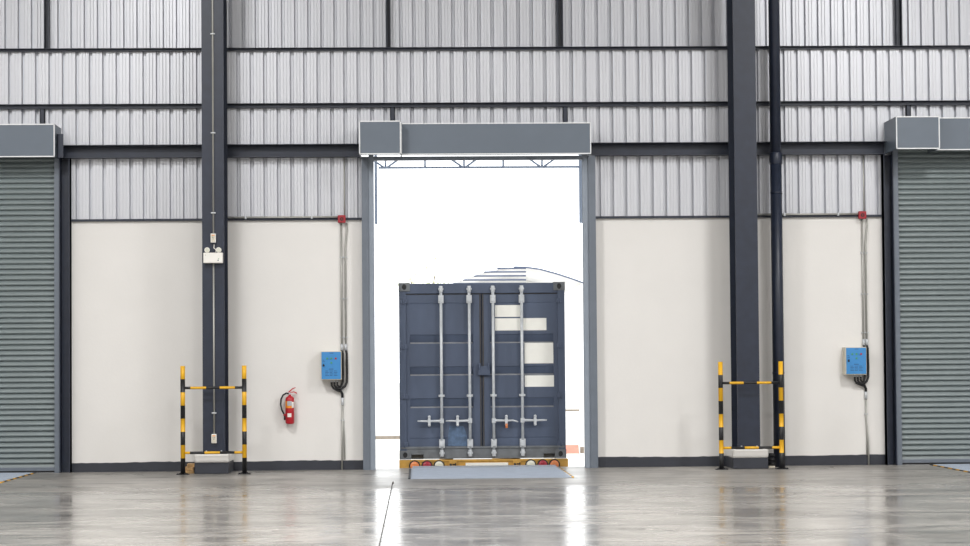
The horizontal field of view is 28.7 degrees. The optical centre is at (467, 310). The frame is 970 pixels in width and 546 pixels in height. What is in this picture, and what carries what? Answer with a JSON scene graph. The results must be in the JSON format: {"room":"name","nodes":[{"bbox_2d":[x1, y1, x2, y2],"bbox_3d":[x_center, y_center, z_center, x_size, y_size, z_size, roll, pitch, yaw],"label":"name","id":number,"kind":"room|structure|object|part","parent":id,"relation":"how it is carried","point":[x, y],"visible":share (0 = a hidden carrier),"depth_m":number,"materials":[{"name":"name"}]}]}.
{"room":"distribution center","nodes":[
{"label":"distribution center","id":0,"kind":"room"},
{"bbox_2d":[0,49,969,462],"bbox_3d":[0.261,-0.749,27.830,28.000,6.090,0.560,0,-2,-2],"label":"wall","id":1,"kind":"structure","parent":0,"point":[625,185],"depth_m":27.57,"materials":[{"name":"white paint"}]},
{"bbox_2d":[0,124,71,472],"bbox_3d":[-7.359,-0.163,27.080,3.325,4.994,0.906,0,-2,-2],"label":"roller shutter","id":2,"kind":"object","parent":1,"relation":"attached to","point":[36,185],"visible":1,"depth_m":27.25,"materials":[{"name":"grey metal"}]},
{"bbox_2d":[0,158,53,467],"bbox_3d":[-7.399,-0.048,27.237,3.005,4.625,0.040,0,-2,-2],"label":"curtain","id":3,"kind":"object","parent":2,"relation":"hanging from","point":[26,184],"depth_m":27.25,"materials":[{"name":"grey metal"}]},
{"bbox_2d":[0,124,60,158],"bbox_3d":[-7.155,-2.399,27.148,2.588,0.473,0.502,0,-2,-2],"label":"hood","id":4,"kind":"object","parent":2,"relation":"attached to","point":[17,141],"depth_m":26.93,"materials":[{"name":"metal"}]},
{"bbox_3d":[-5.888,0.020,27.276,0.077,4.616,0.100,0,-2,-2],"label":"guide rail","id":5,"kind":"part","parent":2,"relation":"part of","materials":[{"name":"grey metal"}]},
{"bbox_2d":[40,109,44,123],"bbox_3d":[-6.135,-2.778,27.413,0.072,0.263,0.046,0,-2,-2],"label":"stud","id":6,"kind":"object","parent":1,"relation":"attached to","point":[42,111],"visible":0.66,"depth_m":27.39,"materials":[{"name":"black metal"}]},
{"bbox_2d":[0,48,200,51],"bbox_3d":[-8.680,-3.745,27.368,10.103,0.043,0.060,0,-2,-2],"label":"rail","id":7,"kind":"object","parent":1,"relation":"attached to","point":[1,49],"visible":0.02,"depth_m":27.46,"materials":[{"name":"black metal"}]},
{"bbox_2d":[0,103,201,108],"bbox_3d":[-8.674,-2.925,27.339,10.103,0.064,0.070,0,-2,-2],"label":"rail","id":8,"kind":"object","parent":1,"relation":"attached to","point":[197,105],"visible":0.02,"depth_m":27.45,"materials":[{"name":"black metal"}]},
{"bbox_2d":[62,144,201,158],"bbox_3d":[-4.729,-2.291,27.379,2.223,0.184,0.160,0,-2,-2],"label":"steel beam","id":9,"kind":"structure","parent":1,"relation":"attached to","point":[182,150],"depth_m":27.44,"materials":[{"name":"black metal"}]},
{"bbox_2d":[71,219,201,221],"bbox_3d":[-4.658,-1.307,27.414,2.113,0.034,0.045,0,-2,-2],"label":"flashing","id":10,"kind":"object","parent":1,"relation":"attached to","point":[72,220],"visible":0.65,"depth_m":27.41,"materials":[{"name":"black metal"}]},
{"bbox_2d":[72,460,362,471],"bbox_3d":[-3.591,2.242,27.356,4.192,0.143,0.012,0,-2,-2],"label":"baseboard","id":11,"kind":"structure","parent":1,"relation":"attached to","point":[298,464],"depth_m":27.36,"materials":[{"name":"paint"}]},
{"bbox_2d":[228,215,337,218],"bbox_3d":[-2.708,-1.348,27.429,1.677,0.048,0.040,0,-2,-2],"label":"conduit","id":12,"kind":"object","parent":1,"relation":"attached to","point":[311,216],"visible":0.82,"depth_m":27.42,"materials":[{"name":"grey metal"}]},
{"bbox_2d":[280,387,296,423],"bbox_3d":[-2.569,1.371,27.314,0.208,0.528,0.160,1,-2,-40],"label":"fire extinguisher","id":13,"kind":"object","parent":1,"relation":"attached to","point":[288,415],"visible":1,"depth_m":27.27,"materials":[{"name":"red metal"}]},
{"bbox_2d":[227,144,359,157],"bbox_3d":[-2.571,-2.306,27.436,2.055,0.184,0.160,0,-2,-2],"label":"steel beam","id":14,"kind":"structure","parent":1,"relation":"attached to","point":[233,150],"depth_m":27.50,"materials":[{"name":"black metal"}]},
{"bbox_2d":[228,218,361,220],"bbox_3d":[-2.563,-1.321,27.470,2.079,0.034,0.045,0,-2,-2],"label":"flashing","id":15,"kind":"object","parent":1,"relation":"attached to","point":[229,219],"visible":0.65,"depth_m":27.47,"materials":[{"name":"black metal"}]},
{"bbox_2d":[321,350,347,397],"bbox_3d":[-1.910,0.916,27.326,0.387,0.700,0.231,0,-2,-2],"label":"control box","id":16,"kind":"object","parent":1,"relation":"attached to","point":[332,362],"visible":1,"depth_m":27.24,"materials":[{"name":"blue metal"}]},
{"bbox_3d":[-1.952,0.791,27.241,0.277,0.391,0.012,0,-2,-2],"label":"panel","id":17,"kind":"part","parent":16,"relation":"part of","materials":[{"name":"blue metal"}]},
{"bbox_2d":[338,215,345,222],"bbox_3d":[-1.813,-1.321,27.457,0.112,0.110,0.108,0,-2,-2],"label":"fire alarm box","id":18,"kind":"object","parent":1,"relation":"attached to","point":[341,218],"visible":1,"depth_m":27.41,"materials":[{"name":"red plastic"}]},
{"bbox_2d":[341,398,344,469],"bbox_3d":[-1.792,1.781,27.400,0.064,1.041,0.044,0,-2,-2],"label":"conduit","id":19,"kind":"object","parent":1,"relation":"attached to","point":[342,399],"visible":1,"depth_m":27.39,"materials":[{"name":"grey metal"}]},
{"bbox_2d":[340,223,347,349],"bbox_3d":[-1.783,-0.343,27.462,0.119,1.842,0.042,0,-2,-2],"label":"conduit","id":20,"kind":"object","parent":1,"relation":"attached to","point":[341,257],"visible":1,"depth_m":27.45,"materials":[{"name":"grey metal"}]},
{"bbox_2d":[343,158,344,214],"bbox_3d":[-1.780,-1.795,27.496,0.019,0.837,0.019,0,-2,-24],"label":"conduit","id":21,"kind":"object","parent":1,"relation":"attached to","point":[343,158],"visible":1,"depth_m":27.49,"materials":[{"name":"grey metal"}]},
{"bbox_2d":[390,107,394,120],"bbox_3d":[-1.082,-2.812,27.547,0.072,0.268,0.046,0,-2,-2],"label":"stud","id":22,"kind":"object","parent":1,"relation":"attached to","point":[392,109],"visible":0.66,"depth_m":27.53,"materials":[{"name":"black metal"}]},
{"bbox_2d":[227,46,726,50],"bbox_3d":[0.155,-3.808,27.601,7.535,0.043,0.060,0,-2,-2],"label":"rail","id":23,"kind":"object","parent":1,"relation":"attached to","point":[593,47],"visible":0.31,"depth_m":27.60,"materials":[{"name":"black metal"}]},
{"bbox_2d":[227,101,727,107],"bbox_3d":[0.162,-2.988,27.573,7.535,0.064,0.070,0,-2,-2],"label":"rail","id":24,"kind":"object","parent":1,"relation":"attached to","point":[679,103],"visible":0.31,"depth_m":27.58,"materials":[{"name":"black metal"}]},
{"bbox_2d":[359,121,597,469],"bbox_3d":[0.176,-0.202,27.278,3.400,4.966,0.906,0,-2,-2],"label":"roller door frame","id":25,"kind":"structure","parent":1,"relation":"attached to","point":[405,140],"depth_m":27.29,"materials":[{"name":"grey paint"}]},
{"bbox_3d":[-1.464,0.042,27.501,0.104,4.516,0.360,0,-2,-2],"label":"door post","id":26,"kind":"part","parent":25,"relation":"part of","materials":[{"name":"grey metal"}]},
{"bbox_3d":[-1.374,-0.011,27.395,0.078,4.616,0.100,0,-2,-2],"label":"guide rail","id":27,"kind":"part","parent":25,"relation":"part of","materials":[{"name":"grey metal"}]},
{"bbox_2d":[401,122,590,156],"bbox_3d":[0.407,-2.448,27.347,2.720,0.455,0.502,0,-2,-2],"label":"hood","id":28,"kind":"object","parent":25,"relation":"attached to","point":[526,138],"depth_m":27.11,"materials":[{"name":"metal"}]},
{"bbox_3d":[1.725,-0.033,27.477,0.081,4.616,0.100,0,-2,-2],"label":"guide rail","id":29,"kind":"part","parent":25,"relation":"part of","materials":[{"name":"grey metal"}]},
{"bbox_3d":[1.814,0.019,27.588,0.111,4.516,0.360,0,-2,-2],"label":"door post","id":30,"kind":"part","parent":25,"relation":"part of","materials":[{"name":"grey metal"}]},
{"bbox_2d":[562,107,567,121],"bbox_3d":[1.427,-2.824,27.613,0.073,0.278,0.046,0,-2,-2],"label":"stud","id":31,"kind":"object","parent":1,"relation":"attached to","point":[564,109],"visible":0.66,"depth_m":27.59,"materials":[{"name":"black metal"}]},
{"bbox_2d":[590,142,727,155],"bbox_3d":[2.850,-2.344,27.579,2.170,0.184,0.160,0,-2,-2],"label":"steel beam","id":32,"kind":"structure","parent":1,"relation":"attached to","point":[606,148],"depth_m":27.64,"materials":[{"name":"black metal"}]},
{"bbox_2d":[596,216,728,218],"bbox_3d":[2.904,-1.360,27.614,2.092,0.034,0.045,0,-2,-2],"label":"flashing","id":33,"kind":"object","parent":1,"relation":"attached to","point":[597,217],"visible":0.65,"depth_m":27.61,"materials":[{"name":"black metal"}]},
{"bbox_2d":[598,454,884,466],"bbox_3d":[3.985,2.183,27.556,4.200,0.154,0.012,0,-2,-2],"label":"baseboard","id":34,"kind":"structure","parent":1,"relation":"attached to","point":[875,459],"depth_m":27.54,"materials":[{"name":"paint"}]},
{"bbox_2d":[757,212,857,215],"bbox_3d":[4.855,-1.401,27.628,1.690,0.048,0.040,0,-2,-2],"label":"conduit","id":35,"kind":"object","parent":1,"relation":"attached to","point":[837,213],"visible":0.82,"depth_m":27.62,"materials":[{"name":"grey metal"}]},
{"bbox_2d":[758,215,881,217],"bbox_3d":[5.003,-1.375,27.669,2.108,0.034,0.045,0,-2,-2],"label":"flashing","id":36,"kind":"object","parent":1,"relation":"attached to","point":[759,216],"visible":0.65,"depth_m":27.67,"materials":[{"name":"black metal"}]},
{"bbox_2d":[757,141,886,155],"bbox_3d":[5.026,-2.359,27.637,2.144,0.184,0.160,0,-2,-2],"label":"steel beam","id":37,"kind":"structure","parent":1,"relation":"attached to","point":[818,147],"depth_m":27.71,"materials":[{"name":"black metal"}]},
{"bbox_2d":[842,345,868,391],"bbox_3d":[5.665,0.843,27.526,0.390,0.691,0.231,0,-2,-2],"label":"control box","id":38,"kind":"object","parent":1,"relation":"attached to","point":[854,362],"visible":1,"depth_m":27.44,"materials":[{"name":"blue metal"}]},
{"bbox_3d":[5.628,0.730,27.441,0.288,0.378,0.012,0,-2,-2],"label":"panel","id":39,"kind":"part","parent":38,"relation":"part of","materials":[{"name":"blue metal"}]},
{"bbox_2d":[858,211,865,218],"bbox_3d":[5.756,-1.389,27.657,0.112,0.110,0.108,0,-2,-2],"label":"fire alarm box","id":40,"kind":"object","parent":1,"relation":"attached to","point":[861,214],"visible":1,"depth_m":27.61,"materials":[{"name":"red plastic"}]},
{"bbox_2d":[755,45,969,49],"bbox_3d":[9.080,-3.870,27.837,10.283,0.043,0.060,0,-2,-2],"label":"rail","id":41,"kind":"object","parent":1,"relation":"attached to","point":[889,46],"visible":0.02,"depth_m":27.76,"materials":[{"name":"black metal"}]},
{"bbox_2d":[756,100,969,105],"bbox_3d":[9.087,-3.050,27.808,10.283,0.064,0.070,0,-2,-2],"label":"rail","id":42,"kind":"object","parent":1,"relation":"attached to","point":[920,102],"visible":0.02,"depth_m":27.74,"materials":[{"name":"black metal"}]},
{"bbox_2d":[863,155,864,210],"bbox_3d":[5.789,-1.855,27.696,0.019,0.822,0.019,0,-2,-24],"label":"conduit","id":43,"kind":"object","parent":1,"relation":"attached to","point":[863,155],"visible":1,"depth_m":27.69,"materials":[{"name":"grey metal"}]},
{"bbox_2d":[860,219,868,344],"bbox_3d":[5.797,-0.412,27.663,0.114,1.842,0.042,0,-2,-2],"label":"conduit","id":44,"kind":"object","parent":1,"relation":"attached to","point":[864,341],"visible":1,"depth_m":27.65,"materials":[{"name":"grey metal"}]},
{"bbox_2d":[864,392,869,464],"bbox_3d":[5.815,1.715,27.601,0.065,1.065,0.044,0,-2,-2],"label":"conduit","id":45,"kind":"object","parent":1,"relation":"attached to","point":[865,393],"visible":1,"depth_m":27.59,"materials":[{"name":"grey metal"}]},
{"bbox_2d":[905,105,910,115],"bbox_3d":[6.450,-2.890,27.746,0.073,0.218,0.046,0,-2,-2],"label":"stud","id":46,"kind":"object","parent":1,"relation":"attached to","point":[907,107],"visible":0.66,"depth_m":27.72,"materials":[{"name":"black metal"}]},
{"bbox_2d":[881,116,969,464],"bbox_3d":[7.724,-0.274,27.478,3.310,5.004,0.906,0,-2,-2],"label":"roller shutter","id":47,"kind":"object","parent":1,"relation":"attached to","point":[925,178],"visible":1,"depth_m":27.59,"materials":[{"name":"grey metal"}]},
{"bbox_3d":[6.246,-0.065,27.596,0.079,4.616,0.100,0,-2,-2],"label":"guide rail","id":48,"kind":"part","parent":47,"relation":"part of","materials":[{"name":"grey metal"}]},
{"bbox_2d":[935,117,969,150],"bbox_3d":[8.044,-2.541,27.550,2.634,0.473,0.502,0,-2,-2],"label":"hood","id":49,"kind":"object","parent":47,"relation":"attached to","point":[954,131],"depth_m":27.28,"materials":[{"name":"metal"}]},
{"bbox_2d":[0,465,969,545],"bbox_3d":[0.724,2.414,11.108,28.000,1.200,33.300,0,-2,-2],"label":"floor","id":50,"kind":"structure","parent":0,"point":[806,505],"depth_m":19.73,"materials":[{"name":"concrete"}]},
{"bbox_2d":[0,472,35,482],"bbox_3d":[-7.252,2.296,25.959,2.240,0.012,2.270,0,-2,-2],"label":"dock leveller","id":51,"kind":"object","parent":50,"relation":"on","point":[4,477],"visible":1,"depth_m":26.36,"materials":[{"name":"grey metal"}]},
{"bbox_2d":[185,470,193,473],"bbox_3d":[-3.945,2.283,26.921,0.170,0.042,0.400,0,-2,-3],"label":"block","id":52,"kind":"object","parent":50,"relation":"on","point":[186,471],"visible":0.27,"depth_m":26.73,"materials":[{"name":"brown wood"}]},
{"bbox_2d":[176,366,250,474],"bbox_3d":[-3.542,1.531,26.508,1.027,1.515,0.140,0,-2,-2],"label":"barrier","id":53,"kind":"object","parent":50,"relation":"on","point":[243,387],"visible":1,"depth_m":26.48,"materials":[{"name":"yellow metal"}]},
{"bbox_3d":[-3.970,1.530,26.497,0.064,1.507,0.064,0,-2,-2],"label":"post","id":54,"kind":"part","parent":53,"relation":"part of","materials":[{"name":"yellow metal"}]},
{"bbox_3d":[-3.114,1.524,26.520,0.064,1.507,0.064,0,-2,-2],"label":"post","id":55,"kind":"part","parent":53,"relation":"part of","materials":[{"name":"yellow metal"}]},
{"bbox_2d":[194,454,233,473],"bbox_3d":[-3.595,2.165,26.978,0.488,0.275,0.746,0,-2,-2],"label":"plinth","id":56,"kind":"object","parent":50,"relation":"on","point":[204,463],"visible":0.91,"depth_m":26.61,"materials":[{"name":"paint"}]},
{"bbox_2d":[201,0,228,450],"bbox_3d":[-3.605,-3.074,27.075,0.371,10.205,0.580,0,-2,-2],"label":"steel column","id":57,"kind":"structure","parent":50,"relation":"on","point":[219,6],"depth_m":26.78,"materials":[{"name":"black metal"}]},
{"bbox_2d":[210,0,215,433],"bbox_3d":[-3.593,-3.209,26.803,0.064,9.891,0.028,0,-2,-2],"label":"conduit","id":58,"kind":"object","parent":57,"relation":"attached to","point":[212,33],"visible":1,"depth_m":26.75,"materials":[{"name":"grey metal"}]},
{"bbox_2d":[203,245,222,262],"bbox_3d":[-3.573,-0.797,26.696,0.270,0.263,0.106,0,-2,-2],"label":"emergency light","id":59,"kind":"object","parent":57,"relation":"attached to","point":[217,256],"visible":1,"depth_m":26.65,"materials":[{"name":"white plastic"}]},
{"bbox_2d":[211,234,215,242],"bbox_3d":[-3.575,-1.018,26.725,0.072,0.128,0.061,0,-2,-2],"label":"power outlet","id":60,"kind":"object","parent":57,"relation":"attached to","point":[213,236],"visible":1,"depth_m":26.70,"materials":[{"name":"white plastic"}]},
{"bbox_2d":[211,434,216,442],"bbox_3d":[-3.553,1.801,26.644,0.072,0.128,0.061,0,-2,-2],"label":"power outlet","id":61,"kind":"object","parent":57,"relation":"attached to","point":[213,436],"visible":1,"depth_m":26.61,"materials":[{"name":"white plastic"}]},
{"bbox_2d":[408,465,573,478],"bbox_3d":[0.282,2.243,26.403,2.188,0.025,2.760,0,-2,-2],"label":"dock leveller","id":62,"kind":"object","parent":50,"relation":"on","point":[480,471],"visible":1,"depth_m":26.31,"materials":[{"name":"grey metal"}]},
{"bbox_3d":[0.251,2.278,27.609,2.088,0.025,0.345,0,-2,-2],"label":"lip plate","id":63,"kind":"part","parent":62,"relation":"part of","materials":[{"name":"metal"}]},
{"bbox_2d":[727,0,759,446],"bbox_3d":[3.947,-3.127,27.274,0.380,10.205,0.580,0,-2,-2],"label":"steel column","id":64,"kind":"structure","parent":50,"relation":"on","point":[741,54],"depth_m":26.98,"materials":[{"name":"black metal"}]},
{"bbox_2d":[725,449,767,468],"bbox_3d":[3.999,2.112,27.178,0.505,0.275,0.746,0,-2,-2],"label":"plinth","id":65,"kind":"object","parent":50,"relation":"on","point":[734,458],"visible":0.87,"depth_m":26.81,"materials":[{"name":"paint"}]},
{"bbox_2d":[715,361,788,469],"bbox_3d":[3.999,1.478,26.712,1.023,1.515,0.140,0,-2,-2],"label":"barrier","id":66,"kind":"object","parent":50,"relation":"on","point":[780,447],"visible":1,"depth_m":26.69,"materials":[{"name":"yellow metal"}]},
{"bbox_3d":[3.572,1.477,26.701,0.064,1.507,0.064,0,-2,-2],"label":"post","id":67,"kind":"part","parent":66,"relation":"part of","materials":[{"name":"yellow metal"}]},
{"bbox_3d":[4.425,1.471,26.724,0.064,1.507,0.064,0,-2,-2],"label":"post","id":68,"kind":"part","parent":66,"relation":"part of","materials":[{"name":"yellow metal"}]},
{"bbox_2d":[768,453,774,467],"bbox_3d":[4.338,2.143,27.142,0.111,0.205,0.140,0,-2,-2],"label":"stub","id":69,"kind":"object","parent":50,"relation":"on","point":[770,464],"visible":0.84,"depth_m":27.10,"materials":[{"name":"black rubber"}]},
{"bbox_2d":[768,0,784,466],"bbox_3d":[4.449,-2.997,27.503,0.184,10.500,0.342,0,-2,-2],"label":"downpipe","id":70,"kind":"object","parent":50,"relation":"on","point":[775,155],"visible":0.93,"depth_m":27.31,"materials":[{"name":"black metal"}]},
{"bbox_2d":[930,464,969,472],"bbox_3d":[7.823,2.189,26.357,2.200,0.012,2.270,0,-2,-2],"label":"dock leveller","id":71,"kind":"object","parent":50,"relation":"on","point":[960,467],"visible":1,"depth_m":26.79,"materials":[{"name":"grey metal"}]},
{"bbox_2d":[0,0,969,47],"bbox_3d":[0.213,-5.974,28.230,28.000,4.440,0.064,0,-2,-2],"label":"wall","id":72,"kind":"structure","parent":0,"point":[73,23],"depth_m":28.16,"materials":[{"name":"silver metal"}]},
{"bbox_2d":[44,0,49,47],"bbox_3d":[-6.196,-5.952,27.969,0.073,4.360,0.115,0,-2,-2],"label":"stud","id":73,"kind":"object","parent":72,"relation":"attached to","point":[46,2],"visible":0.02,"depth_m":27.93,"materials":[{"name":"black metal"}]},
{"bbox_2d":[386,0,390,46],"bbox_3d":[-1.176,-5.987,28.101,0.059,4.360,0.115,0,-2,-2],"label":"stud","id":74,"kind":"object","parent":72,"relation":"attached to","point":[388,13],"visible":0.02,"depth_m":28.08,"materials":[{"name":"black metal"}]},
{"bbox_2d":[556,0,562,46],"bbox_3d":[1.360,-6.005,28.168,0.090,4.360,0.115,0,-2,-2],"label":"stud","id":75,"kind":"object","parent":72,"relation":"attached to","point":[559,3],"visible":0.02,"depth_m":28.14,"materials":[{"name":"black metal"}]},
{"bbox_2d":[895,0,902,44],"bbox_3d":[6.411,-6.041,28.301,0.082,4.360,0.115,0,-2,-2],"label":"stud","id":76,"kind":"object","parent":72,"relation":"attached to","point":[898,3],"visible":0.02,"depth_m":28.25,"materials":[{"name":"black metal"}]},
{"bbox_3d":[0.223,-5.279,28.060,28.000,5.840,0.560,0,-2,-2],"label":"wall","id":77,"kind":"structure","parent":0,"visible":0},
{"bbox_2d":[374,155,581,223],"bbox_3d":[0.291,-2.230,30.075,4.800,1.480,3.640,0,-2,-2],"label":"roof truss","id":78,"kind":"object","parent":77,"relation":"attached to","point":[385,166],"visible":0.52,"depth_m":31.58,"materials":[{"name":"grey metal"}]},
{"bbox_3d":[-1.518,-2.159,31.547,0.046,1.450,0.060,0,-2,-2],"label":"drop post","id":79,"kind":"part","parent":78,"relation":"part of","materials":[{"name":"grey metal"}]},
{"bbox_3d":[1.889,-2.183,31.637,0.050,1.450,0.060,0,-2,-2],"label":"drop post","id":80,"kind":"part","parent":78,"relation":"part of","materials":[{"name":"grey metal"}]},
{"label":"outside","id":81,"kind":"structure","parent":0,"visible":0},
{"bbox_2d":[375,382,584,467],"bbox_3d":[-4.104,7.353,157.455,240.000,0.200,259.690,0,-2,-2],"label":"ground","id":82,"kind":"structure","parent":81,"point":[387,401],"depth_m":87.63,"materials":[{"name":"concrete"}]},
{"bbox_2d":[376,436,399,438],"bbox_3d":[-2.180,4.082,57.439,2.116,0.570,0.140,0,-2,-2],"label":"guard rail","id":83,"kind":"object","parent":82,"relation":"on","point":[377,437],"visible":0.07,"depth_m":57.37,"materials":[{"name":"grey metal"}]},
{"bbox_2d":[386,256,466,295],"bbox_3d":[-1.726,1.346,87.408,3.526,7.772,3.345,1,-2,-39],"label":"tree","id":84,"kind":"object","parent":82,"relation":"on","point":[426,267],"visible":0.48,"depth_m":87.49,"materials":[{"name":"grey plant"}]},
{"bbox_2d":[399,458,567,467],"bbox_3d":[0.134,2.986,32.601,2.504,1.299,9.122,0,-2,-2],"label":"trailer","id":85,"kind":"object","parent":82,"relation":"on","point":[559,462],"visible":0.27,"depth_m":28.09,"materials":[{"name":"yellow paint"}]},
{"bbox_2d":[409,460,419,467],"bbox_3d":[-0.776,2.300,28.054,0.166,0.166,0.042,0,-2,-2],"label":"tail light","id":86,"kind":"object","parent":85,"relation":"attached to","point":[412,463],"depth_m":28.05,"materials":[{"name":"orange plastic"}]},
{"bbox_2d":[421,460,432,465],"bbox_3d":[-0.593,2.299,28.058,0.166,0.166,0.042,0,-2,-2],"label":"tail light","id":87,"kind":"object","parent":85,"relation":"attached to","point":[423,462],"depth_m":28.06,"materials":[{"name":"red plastic"}]},
{"bbox_2d":[434,460,444,465],"bbox_3d":[-0.414,2.297,28.063,0.166,0.166,0.042,0,-2,-2],"label":"tail light","id":88,"kind":"object","parent":85,"relation":"attached to","point":[436,462],"depth_m":28.06,"materials":[{"name":"white plastic"}]},
{"bbox_2d":[398,282,565,459],"bbox_3d":[0.148,0.979,31.130,2.476,2.620,6.179,0,-2,-2],"label":"shipping container","id":89,"kind":"object","parent":85,"relation":"on","point":[482,365],"visible":1,"depth_m":28.19,"materials":[{"name":"metal"}]},
{"bbox_3d":[-0.539,1.637,28.073,0.390,0.068,0.055,0,-2,-2],"label":"handle","id":90,"kind":"part","parent":89,"relation":"part of","materials":[{"name":"grey metal"}]},
{"bbox_3d":[-0.380,0.905,28.110,0.043,2.485,0.043,0,-2,-2],"label":"locking rod","id":91,"kind":"part","parent":89,"relation":"part of","materials":[{"name":"grey metal"}]},
{"bbox_3d":[-0.344,0.896,28.211,1.116,2.270,0.061,0,-2,-2],"label":"door","id":92,"kind":"part","parent":89,"relation":"part of","materials":[{"name":"paint"}]},
{"bbox_3d":[-0.121,1.634,28.084,0.390,0.068,0.055,0,-2,-2],"label":"handle","id":93,"kind":"part","parent":89,"relation":"part of","materials":[{"name":"grey metal"}]},
{"bbox_3d":[0.038,0.902,28.121,0.043,2.485,0.043,0,-2,-2],"label":"locking rod","id":94,"kind":"part","parent":89,"relation":"part of","materials":[{"name":"grey metal"}]},
{"bbox_3d":[0.234,2.110,28.194,2.424,0.189,0.154,0,-2,-2],"label":"door sill","id":95,"kind":"part","parent":89,"relation":"part of","materials":[{"name":"grey paint"}]},
{"bbox_3d":[0.390,0.899,28.131,0.043,2.485,0.043,0,-2,-2],"label":"locking rod","id":96,"kind":"part","parent":89,"relation":"part of","materials":[{"name":"grey metal"}]},
{"bbox_3d":[0.562,1.629,28.102,0.393,0.068,0.055,0,-2,-2],"label":"handle","id":97,"kind":"part","parent":89,"relation":"part of","materials":[{"name":"grey metal"}]},
{"bbox_3d":[0.788,0.888,28.241,1.126,2.270,0.061,0,-2,-2],"label":"door","id":98,"kind":"part","parent":89,"relation":"part of","materials":[{"name":"paint"}]},
{"bbox_3d":[0.816,0.896,28.142,0.043,2.485,0.043,0,-2,-2],"label":"locking rod","id":99,"kind":"part","parent":89,"relation":"part of","materials":[{"name":"silver metal"}]},
{"bbox_3d":[0.987,1.626,28.113,0.390,0.068,0.055,0,-2,-2],"label":"handle","id":100,"kind":"part","parent":89,"relation":"part of","materials":[{"name":"grey metal"}]},
{"bbox_3d":[0.292,2.302,28.089,0.630,0.095,0.027,0,-2,-2],"label":"blank plate","id":101,"kind":"part","parent":85,"relation":"part of","materials":[{"name":"white metal"}]},
{"bbox_2d":[525,459,535,464],"bbox_3d":[0.943,2.288,28.099,0.166,0.166,0.042,0,-2,-2],"label":"tail light","id":102,"kind":"object","parent":85,"relation":"attached to","point":[527,461],"depth_m":28.10,"materials":[{"name":"white plastic"}]},
{"bbox_2d":[537,459,547,464],"bbox_3d":[1.122,2.287,28.104,0.166,0.166,0.042,0,-2,-2],"label":"tail light","id":103,"kind":"object","parent":85,"relation":"attached to","point":[539,461],"depth_m":28.10,"materials":[{"name":"red plastic"}]},
{"bbox_2d":[549,459,559,466],"bbox_3d":[1.294,2.285,28.108,0.166,0.166,0.042,0,-2,-2],"label":"tail light","id":104,"kind":"object","parent":85,"relation":"attached to","point":[556,462],"depth_m":28.10,"materials":[{"name":"orange plastic"}]},
{"bbox_2d":[455,266,583,437],"bbox_3d":[1.552,1.659,74.034,5.491,6.308,9.030,0,-2,-2],"label":"shelter","id":105,"kind":"object","parent":82,"relation":"on","point":[516,274],"visible":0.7,"depth_m":70.55,"materials":[{"name":"grey metal"}]},
{"bbox_3d":[4.313,1.831,69.713,0.200,5.673,0.200,0,-2,-2],"label":"post","id":106,"kind":"part","parent":105,"relation":"part of","materials":[{"name":"white metal"}]},
{"bbox_2d":[566,409,583,453],"bbox_3d":[2.825,3.581,57.514,1.423,1.497,0.600,0,-2,-2],"label":"barrier","id":107,"kind":"object","parent":82,"relation":"on","point":[570,449],"visible":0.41,"depth_m":57.36,"materials":[{"name":"pink"}]}
]}

